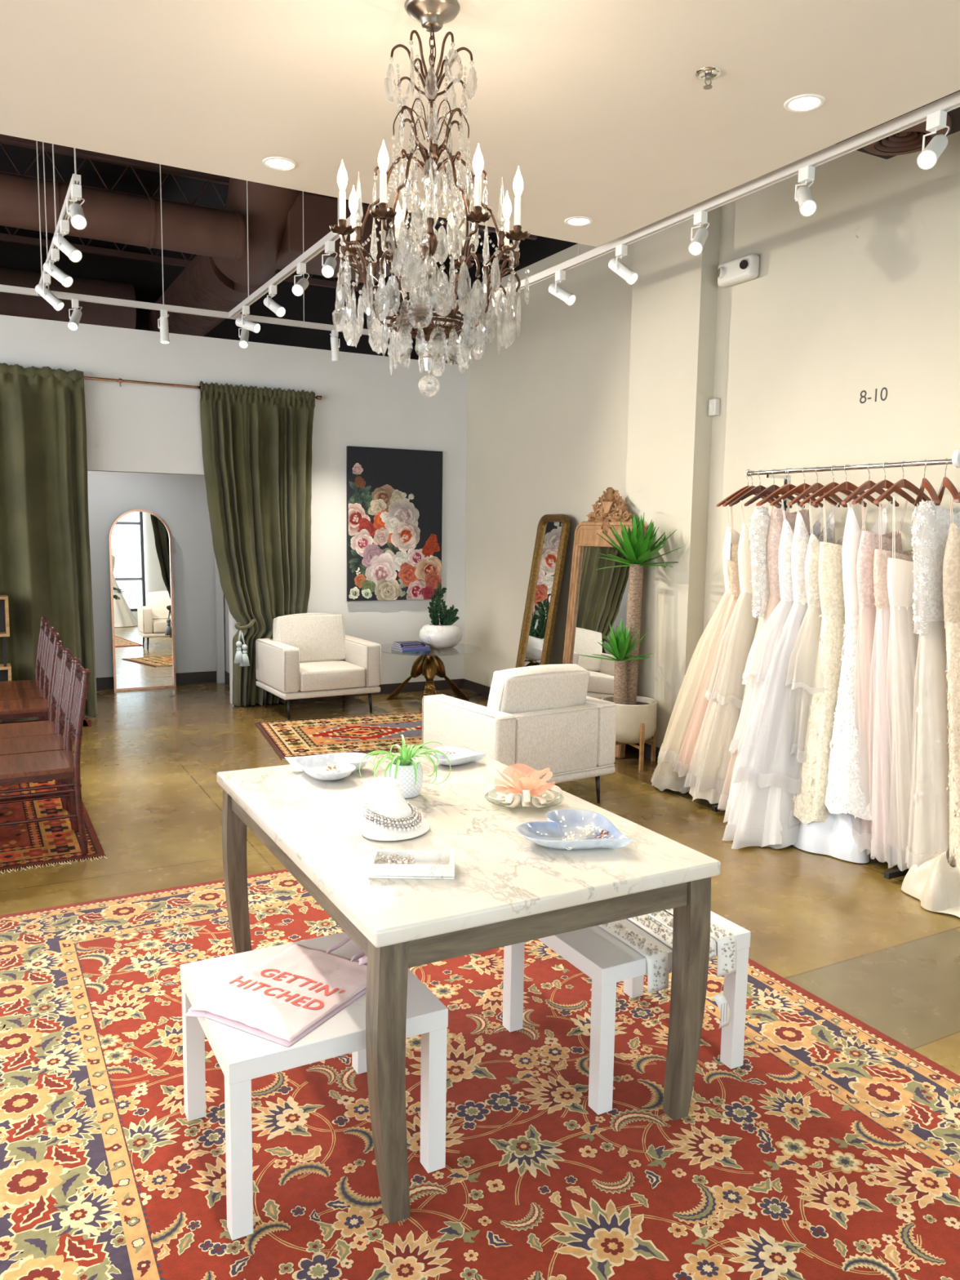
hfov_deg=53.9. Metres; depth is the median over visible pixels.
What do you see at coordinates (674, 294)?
pillar
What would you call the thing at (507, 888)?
marble table
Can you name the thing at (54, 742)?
chair
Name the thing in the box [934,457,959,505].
wooden hanger
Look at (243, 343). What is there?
track spotlight
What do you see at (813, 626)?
gown
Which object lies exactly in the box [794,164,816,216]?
track spotlight
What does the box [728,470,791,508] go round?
wooden hanger
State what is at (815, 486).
wooden hanger
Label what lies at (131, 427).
wall
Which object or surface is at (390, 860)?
comb
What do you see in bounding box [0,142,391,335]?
track rail
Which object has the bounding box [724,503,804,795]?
gown
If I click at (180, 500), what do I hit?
wall
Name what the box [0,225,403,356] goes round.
wall
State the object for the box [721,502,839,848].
gown
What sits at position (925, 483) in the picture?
wooden hanger
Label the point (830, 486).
wooden hanger
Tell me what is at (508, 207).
candle
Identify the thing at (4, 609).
picture frame
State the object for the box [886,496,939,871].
gown
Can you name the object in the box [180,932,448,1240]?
table
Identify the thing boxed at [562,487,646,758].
mirror
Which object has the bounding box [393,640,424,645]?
book
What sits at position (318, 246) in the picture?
track rail
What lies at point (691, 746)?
gown
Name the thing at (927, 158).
track spotlight
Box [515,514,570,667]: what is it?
leaning mirror
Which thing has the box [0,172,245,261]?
duct
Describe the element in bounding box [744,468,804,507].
wooden hanger
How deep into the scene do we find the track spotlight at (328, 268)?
5.42 m
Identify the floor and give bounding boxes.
[0,682,959,1075]
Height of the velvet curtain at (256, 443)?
2.888 m
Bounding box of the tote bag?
[184,936,367,1046]
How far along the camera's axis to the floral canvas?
9.25 m
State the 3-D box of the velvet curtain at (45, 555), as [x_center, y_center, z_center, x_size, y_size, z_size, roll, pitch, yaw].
[-4.366,-0.729,7.312,2.533,2.898,0.178,-3,8,-28]
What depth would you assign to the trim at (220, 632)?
9.90 m
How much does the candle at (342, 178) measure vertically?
0.185 m
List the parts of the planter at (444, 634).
stem, stem, stem, stem, stem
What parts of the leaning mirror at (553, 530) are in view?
mirror pane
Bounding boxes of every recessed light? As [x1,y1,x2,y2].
[262,156,296,169]
[564,216,592,226]
[783,93,825,112]
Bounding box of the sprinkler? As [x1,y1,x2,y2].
[695,66,721,89]
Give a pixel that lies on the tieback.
(242, 658)
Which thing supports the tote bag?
on the table at (242, 1056)
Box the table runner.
[597,908,736,1028]
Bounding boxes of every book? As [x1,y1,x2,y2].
[391,644,429,649]
[391,647,430,652]
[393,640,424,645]
[393,643,425,647]
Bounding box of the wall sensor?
[708,398,719,416]
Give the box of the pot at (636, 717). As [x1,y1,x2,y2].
[601,695,657,743]
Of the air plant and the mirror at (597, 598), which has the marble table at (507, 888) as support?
the air plant
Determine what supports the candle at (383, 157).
on the chandelier at (414, 253)
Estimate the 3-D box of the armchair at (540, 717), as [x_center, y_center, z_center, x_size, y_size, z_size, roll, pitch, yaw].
[0.230,0.555,5.797,0.900,0.867,0.834,-4,8,-34]
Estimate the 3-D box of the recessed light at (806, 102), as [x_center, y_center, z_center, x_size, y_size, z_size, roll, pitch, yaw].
[1.244,-2.056,3.617,0.152,0.006,0.152,-3,8,-28]
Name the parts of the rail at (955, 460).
rod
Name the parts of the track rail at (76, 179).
hanger rod, hanger rod, hanger rod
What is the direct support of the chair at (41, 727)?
on the runner rug at (26, 845)
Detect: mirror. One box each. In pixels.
[108,509,176,691]
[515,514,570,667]
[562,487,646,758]
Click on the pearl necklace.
(366, 814)
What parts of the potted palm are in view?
leg, leg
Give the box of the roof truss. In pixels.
[0,133,537,298]
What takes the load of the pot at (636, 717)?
attached to the potted palm
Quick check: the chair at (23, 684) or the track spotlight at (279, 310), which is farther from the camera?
the chair at (23, 684)
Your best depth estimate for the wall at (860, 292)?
5.99 m
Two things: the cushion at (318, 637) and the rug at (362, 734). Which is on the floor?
the rug at (362, 734)
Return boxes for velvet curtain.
[0,362,97,722]
[200,381,315,706]
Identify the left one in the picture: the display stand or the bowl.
the display stand
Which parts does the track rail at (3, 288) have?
hanger rod, hanger rod, rail, hanger rod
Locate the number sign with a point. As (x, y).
(884, 388)
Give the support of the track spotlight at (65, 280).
hanging from the track rail at (76, 179)
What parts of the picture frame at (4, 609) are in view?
panel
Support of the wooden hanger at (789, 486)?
hanging from the rail at (955, 460)
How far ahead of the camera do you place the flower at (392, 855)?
2.46 m
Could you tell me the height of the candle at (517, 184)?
0.185 m
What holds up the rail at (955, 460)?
on the floor
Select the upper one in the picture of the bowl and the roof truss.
the roof truss
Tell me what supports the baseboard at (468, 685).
attached to the wall at (860, 292)
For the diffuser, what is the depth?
4.53 m
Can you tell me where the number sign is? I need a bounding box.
[859,386,887,403]
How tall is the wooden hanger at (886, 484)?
0.218 m
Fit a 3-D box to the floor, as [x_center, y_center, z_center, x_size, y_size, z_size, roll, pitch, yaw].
[-2.978,1.099,5.105,9.914,0.150,16.900,-3,8,-28]
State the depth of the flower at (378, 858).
2.47 m
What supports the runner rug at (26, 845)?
on the floor
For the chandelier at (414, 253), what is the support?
hanging from the ceiling
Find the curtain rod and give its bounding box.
[84,376,322,399]
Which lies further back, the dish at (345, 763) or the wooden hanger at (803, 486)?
the wooden hanger at (803, 486)
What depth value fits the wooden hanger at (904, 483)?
4.69 m
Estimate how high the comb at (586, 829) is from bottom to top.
0.021 m
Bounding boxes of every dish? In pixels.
[284,752,373,780]
[430,746,487,765]
[515,808,634,849]
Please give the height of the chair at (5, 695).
0.937 m
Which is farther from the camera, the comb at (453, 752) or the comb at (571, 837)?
the comb at (453, 752)
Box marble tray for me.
[368,849,455,879]
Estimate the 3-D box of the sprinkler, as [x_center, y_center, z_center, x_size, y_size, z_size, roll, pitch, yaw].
[0.821,-2.014,3.395,0.092,0.050,0.092,-3,8,-28]
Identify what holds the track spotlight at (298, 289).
hanging from the track rail at (318, 246)
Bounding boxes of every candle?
[337,159,347,219]
[348,186,356,240]
[377,139,389,203]
[394,200,402,224]
[472,143,484,206]
[503,191,511,245]
[512,166,523,225]
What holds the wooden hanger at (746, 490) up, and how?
hanging from the rail at (955, 460)
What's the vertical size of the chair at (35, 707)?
0.937 m
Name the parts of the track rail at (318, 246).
hanger rod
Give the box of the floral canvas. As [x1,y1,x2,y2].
[346,445,442,600]
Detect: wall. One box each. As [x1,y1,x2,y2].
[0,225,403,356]
[0,314,467,704]
[87,471,229,677]
[406,232,577,364]
[463,130,959,687]
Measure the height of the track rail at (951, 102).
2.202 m
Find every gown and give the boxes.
[650,501,768,793]
[673,505,773,777]
[684,500,782,804]
[717,507,810,810]
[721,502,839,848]
[723,499,826,823]
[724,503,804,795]
[729,506,770,789]
[785,498,853,826]
[791,497,869,823]
[793,501,891,863]
[852,499,907,852]
[866,502,913,866]
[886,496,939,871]
[901,494,959,912]
[904,499,959,869]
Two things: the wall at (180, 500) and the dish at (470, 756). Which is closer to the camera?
the dish at (470, 756)
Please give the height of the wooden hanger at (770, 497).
0.218 m
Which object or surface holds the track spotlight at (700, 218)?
hanging from the track rail at (951, 102)
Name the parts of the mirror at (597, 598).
mirror pane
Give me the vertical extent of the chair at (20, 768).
0.937 m
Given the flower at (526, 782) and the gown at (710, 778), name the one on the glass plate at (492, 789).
the flower at (526, 782)
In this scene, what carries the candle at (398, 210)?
on the chandelier at (414, 253)
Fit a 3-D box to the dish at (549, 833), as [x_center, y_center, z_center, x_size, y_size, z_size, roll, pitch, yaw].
[0.244,0.560,2.738,0.300,0.043,0.321,-1,7,-15]
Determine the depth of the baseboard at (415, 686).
9.56 m
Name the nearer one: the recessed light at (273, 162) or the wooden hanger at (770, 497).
the recessed light at (273, 162)
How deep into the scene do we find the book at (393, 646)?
8.71 m
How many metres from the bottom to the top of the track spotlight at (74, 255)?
0.227 m
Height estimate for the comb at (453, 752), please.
0.022 m
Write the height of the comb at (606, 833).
0.022 m
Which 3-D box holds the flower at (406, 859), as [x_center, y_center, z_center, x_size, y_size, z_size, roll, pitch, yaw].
[-0.186,0.572,2.466,0.034,0.008,0.035,1,7,-3]
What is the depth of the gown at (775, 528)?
5.33 m
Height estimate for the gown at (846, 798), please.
1.840 m
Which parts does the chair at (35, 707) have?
seat, seat frame, rail, post, rail, rail, post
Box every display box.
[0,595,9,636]
[0,663,11,681]
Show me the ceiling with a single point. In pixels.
(602, 108)
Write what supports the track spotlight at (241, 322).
hanging from the track rail at (318, 246)
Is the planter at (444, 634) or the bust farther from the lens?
the planter at (444, 634)
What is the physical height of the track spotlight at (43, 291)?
0.234 m
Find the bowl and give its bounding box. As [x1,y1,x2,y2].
[418,622,462,648]
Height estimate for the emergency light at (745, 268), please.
0.150 m
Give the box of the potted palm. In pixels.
[578,513,682,770]
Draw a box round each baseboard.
[96,670,229,689]
[240,678,464,705]
[462,679,660,760]
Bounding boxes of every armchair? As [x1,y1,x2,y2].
[255,613,381,719]
[422,663,617,803]
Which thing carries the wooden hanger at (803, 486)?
hanging from the rail at (955, 460)
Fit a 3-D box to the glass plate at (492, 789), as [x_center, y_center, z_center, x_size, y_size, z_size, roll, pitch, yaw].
[0.145,0.525,3.097,0.260,0.022,0.260,-3,8,-28]
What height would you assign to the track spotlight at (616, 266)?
0.230 m
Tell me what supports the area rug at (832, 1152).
on the floor
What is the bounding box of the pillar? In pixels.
[625,193,721,747]
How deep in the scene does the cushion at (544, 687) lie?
5.47 m
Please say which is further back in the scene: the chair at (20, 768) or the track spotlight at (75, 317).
the track spotlight at (75, 317)
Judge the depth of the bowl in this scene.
8.88 m
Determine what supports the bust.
on the marble table at (507, 888)
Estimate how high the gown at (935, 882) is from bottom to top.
1.840 m
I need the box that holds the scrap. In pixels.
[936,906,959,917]
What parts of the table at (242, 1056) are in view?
leg, leg, leg, leg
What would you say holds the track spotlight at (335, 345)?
hanging from the track rail at (3, 288)
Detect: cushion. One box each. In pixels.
[272,613,345,662]
[298,660,365,691]
[487,663,590,713]
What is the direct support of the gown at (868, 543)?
hanging from the wooden hanger at (886, 484)
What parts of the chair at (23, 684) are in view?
seat, post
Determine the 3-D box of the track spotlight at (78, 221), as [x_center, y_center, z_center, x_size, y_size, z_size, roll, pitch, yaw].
[-1.969,-2.103,4.603,0.088,0.225,0.198,-3,8,-28]
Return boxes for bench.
[502,911,751,1115]
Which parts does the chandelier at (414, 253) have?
arm, arm, arm, shoulder arm, arm, crown arm, shoulder arm, shoulder arm, crown arm, arm, arm, crown arm, crown arm, arm, stem, crown arm, chain, cord, crown arm, crown arm, arm, arm, shoulder arm, shoulder arm, crown arm, arm, crown arm, arm, shoulder arm, arm, arm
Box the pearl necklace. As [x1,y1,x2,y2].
[361,800,424,831]
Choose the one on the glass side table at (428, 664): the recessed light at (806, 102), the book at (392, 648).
the book at (392, 648)
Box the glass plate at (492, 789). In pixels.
[484,789,564,808]
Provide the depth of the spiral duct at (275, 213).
9.07 m
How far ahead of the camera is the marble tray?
2.42 m
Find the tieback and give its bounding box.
[233,618,255,666]
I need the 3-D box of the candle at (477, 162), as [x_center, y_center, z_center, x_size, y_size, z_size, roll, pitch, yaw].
[-0.006,-1.384,2.814,0.033,0.185,0.032,-3,8,-28]
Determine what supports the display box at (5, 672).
on the display stand
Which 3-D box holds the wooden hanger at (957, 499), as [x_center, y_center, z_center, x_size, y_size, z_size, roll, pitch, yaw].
[2.301,-0.740,4.358,0.430,0.218,0.037,-4,9,-38]
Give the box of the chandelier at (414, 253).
[329,0,530,396]
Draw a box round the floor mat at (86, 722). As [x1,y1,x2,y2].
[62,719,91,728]
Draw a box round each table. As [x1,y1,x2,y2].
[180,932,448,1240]
[216,746,720,1223]
[380,643,481,710]
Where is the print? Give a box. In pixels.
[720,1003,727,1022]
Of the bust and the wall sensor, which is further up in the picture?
the wall sensor
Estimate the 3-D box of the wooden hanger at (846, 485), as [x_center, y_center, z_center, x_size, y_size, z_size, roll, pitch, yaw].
[1.948,-0.821,4.996,0.430,0.218,0.037,-2,7,-19]
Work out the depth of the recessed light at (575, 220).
5.03 m
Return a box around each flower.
[373,856,382,861]
[386,853,398,857]
[403,856,413,861]
[486,763,562,807]
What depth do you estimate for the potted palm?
6.59 m
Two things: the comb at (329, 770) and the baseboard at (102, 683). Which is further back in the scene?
the baseboard at (102, 683)
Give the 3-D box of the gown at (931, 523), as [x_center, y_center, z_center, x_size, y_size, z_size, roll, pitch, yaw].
[2.278,0.222,4.471,0.602,1.751,0.404,-3,8,-28]
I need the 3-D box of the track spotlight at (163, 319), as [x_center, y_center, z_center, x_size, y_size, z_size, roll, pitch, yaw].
[-2.429,-2.412,7.258,0.083,0.250,0.083,3,7,17]
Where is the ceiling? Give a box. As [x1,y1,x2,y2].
[0,0,959,246]
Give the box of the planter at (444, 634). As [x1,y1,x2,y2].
[418,582,462,648]
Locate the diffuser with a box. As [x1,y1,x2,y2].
[835,89,959,159]
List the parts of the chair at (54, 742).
seat, rail, rail, post, rail, rail, post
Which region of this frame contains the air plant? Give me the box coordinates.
[359,734,451,798]
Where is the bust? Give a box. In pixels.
[360,777,430,840]
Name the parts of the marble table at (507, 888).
leg, leg, leg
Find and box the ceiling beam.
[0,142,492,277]
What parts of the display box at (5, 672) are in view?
panel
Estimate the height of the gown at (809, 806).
1.705 m
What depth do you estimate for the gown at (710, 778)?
5.61 m
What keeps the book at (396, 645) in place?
on the book at (393, 646)
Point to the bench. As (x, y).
(607, 960)
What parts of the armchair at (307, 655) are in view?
leg, arm, leg, arm, leg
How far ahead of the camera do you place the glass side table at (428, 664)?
9.01 m
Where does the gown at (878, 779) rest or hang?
hanging from the wooden hanger at (904, 483)
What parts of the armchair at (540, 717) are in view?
arm, frame, leg, arm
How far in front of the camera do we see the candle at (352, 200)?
3.16 m
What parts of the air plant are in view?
pot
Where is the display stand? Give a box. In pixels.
[2,636,8,722]
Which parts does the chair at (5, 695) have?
seat, post, post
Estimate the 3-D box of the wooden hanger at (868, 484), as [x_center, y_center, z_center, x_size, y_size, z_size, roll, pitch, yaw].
[2.019,-0.805,4.871,0.430,0.218,0.037,-3,8,-31]
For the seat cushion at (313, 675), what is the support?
on the armchair at (307, 655)
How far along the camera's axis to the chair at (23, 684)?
7.08 m
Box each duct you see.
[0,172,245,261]
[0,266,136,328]
[141,177,395,336]
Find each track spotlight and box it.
[35,273,64,311]
[43,248,73,287]
[52,219,82,262]
[66,183,86,230]
[67,298,82,330]
[157,309,169,343]
[235,305,260,333]
[238,318,248,348]
[263,284,285,317]
[292,262,309,296]
[321,240,337,278]
[329,329,340,360]
[548,269,575,306]
[608,244,638,284]
[688,209,709,255]
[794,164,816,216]
[916,109,949,169]
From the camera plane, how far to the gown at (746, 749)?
5.25 m
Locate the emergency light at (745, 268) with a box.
[717,253,759,287]
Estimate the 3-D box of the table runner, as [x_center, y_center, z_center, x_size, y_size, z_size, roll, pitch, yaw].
[0.508,1.005,2.995,0.355,0.287,0.531,-3,8,-28]
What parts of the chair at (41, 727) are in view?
seat, rail, post, rail, post, rail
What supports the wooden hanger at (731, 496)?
hanging from the rail at (955, 460)
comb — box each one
[320,765,337,773]
[373,853,415,864]
[443,749,466,758]
[562,831,577,849]
[573,823,599,838]
[590,829,613,839]
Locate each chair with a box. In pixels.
[0,616,45,723]
[0,621,52,722]
[0,626,59,724]
[0,640,66,808]
[0,648,77,830]
[0,657,89,854]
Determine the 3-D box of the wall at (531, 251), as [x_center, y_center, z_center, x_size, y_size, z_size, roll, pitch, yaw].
[2.157,-1.942,7.436,1.686,5.500,16.650,-3,8,-28]
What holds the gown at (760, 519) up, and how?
hanging from the wooden hanger at (770, 497)
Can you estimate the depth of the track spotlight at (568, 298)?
5.97 m
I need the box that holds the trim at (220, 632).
[214,556,225,683]
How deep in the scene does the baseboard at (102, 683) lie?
9.86 m
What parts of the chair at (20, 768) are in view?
seat frame, seat, rail, rail, post, rail, rail, post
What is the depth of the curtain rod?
7.97 m
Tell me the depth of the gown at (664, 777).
5.88 m
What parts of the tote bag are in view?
panel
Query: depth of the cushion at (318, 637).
8.59 m
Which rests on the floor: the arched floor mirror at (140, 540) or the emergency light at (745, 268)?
the arched floor mirror at (140, 540)
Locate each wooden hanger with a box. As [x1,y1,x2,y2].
[716,471,780,508]
[722,470,782,508]
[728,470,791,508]
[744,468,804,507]
[755,467,823,507]
[757,467,818,507]
[769,466,839,507]
[788,466,847,507]
[800,465,867,506]
[812,464,881,506]
[840,462,898,506]
[851,462,915,505]
[873,460,930,503]
[914,459,939,506]
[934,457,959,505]
[952,491,959,502]
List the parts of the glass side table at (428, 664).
glass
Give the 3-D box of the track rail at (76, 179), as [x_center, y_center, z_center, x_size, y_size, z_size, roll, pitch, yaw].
[-2.553,-3.445,5.570,0.036,2.202,2.610,-3,8,-28]
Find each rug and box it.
[0,779,107,873]
[0,869,959,1279]
[254,711,423,759]
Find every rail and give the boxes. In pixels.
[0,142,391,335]
[35,140,80,295]
[228,180,350,318]
[434,90,959,323]
[711,448,959,879]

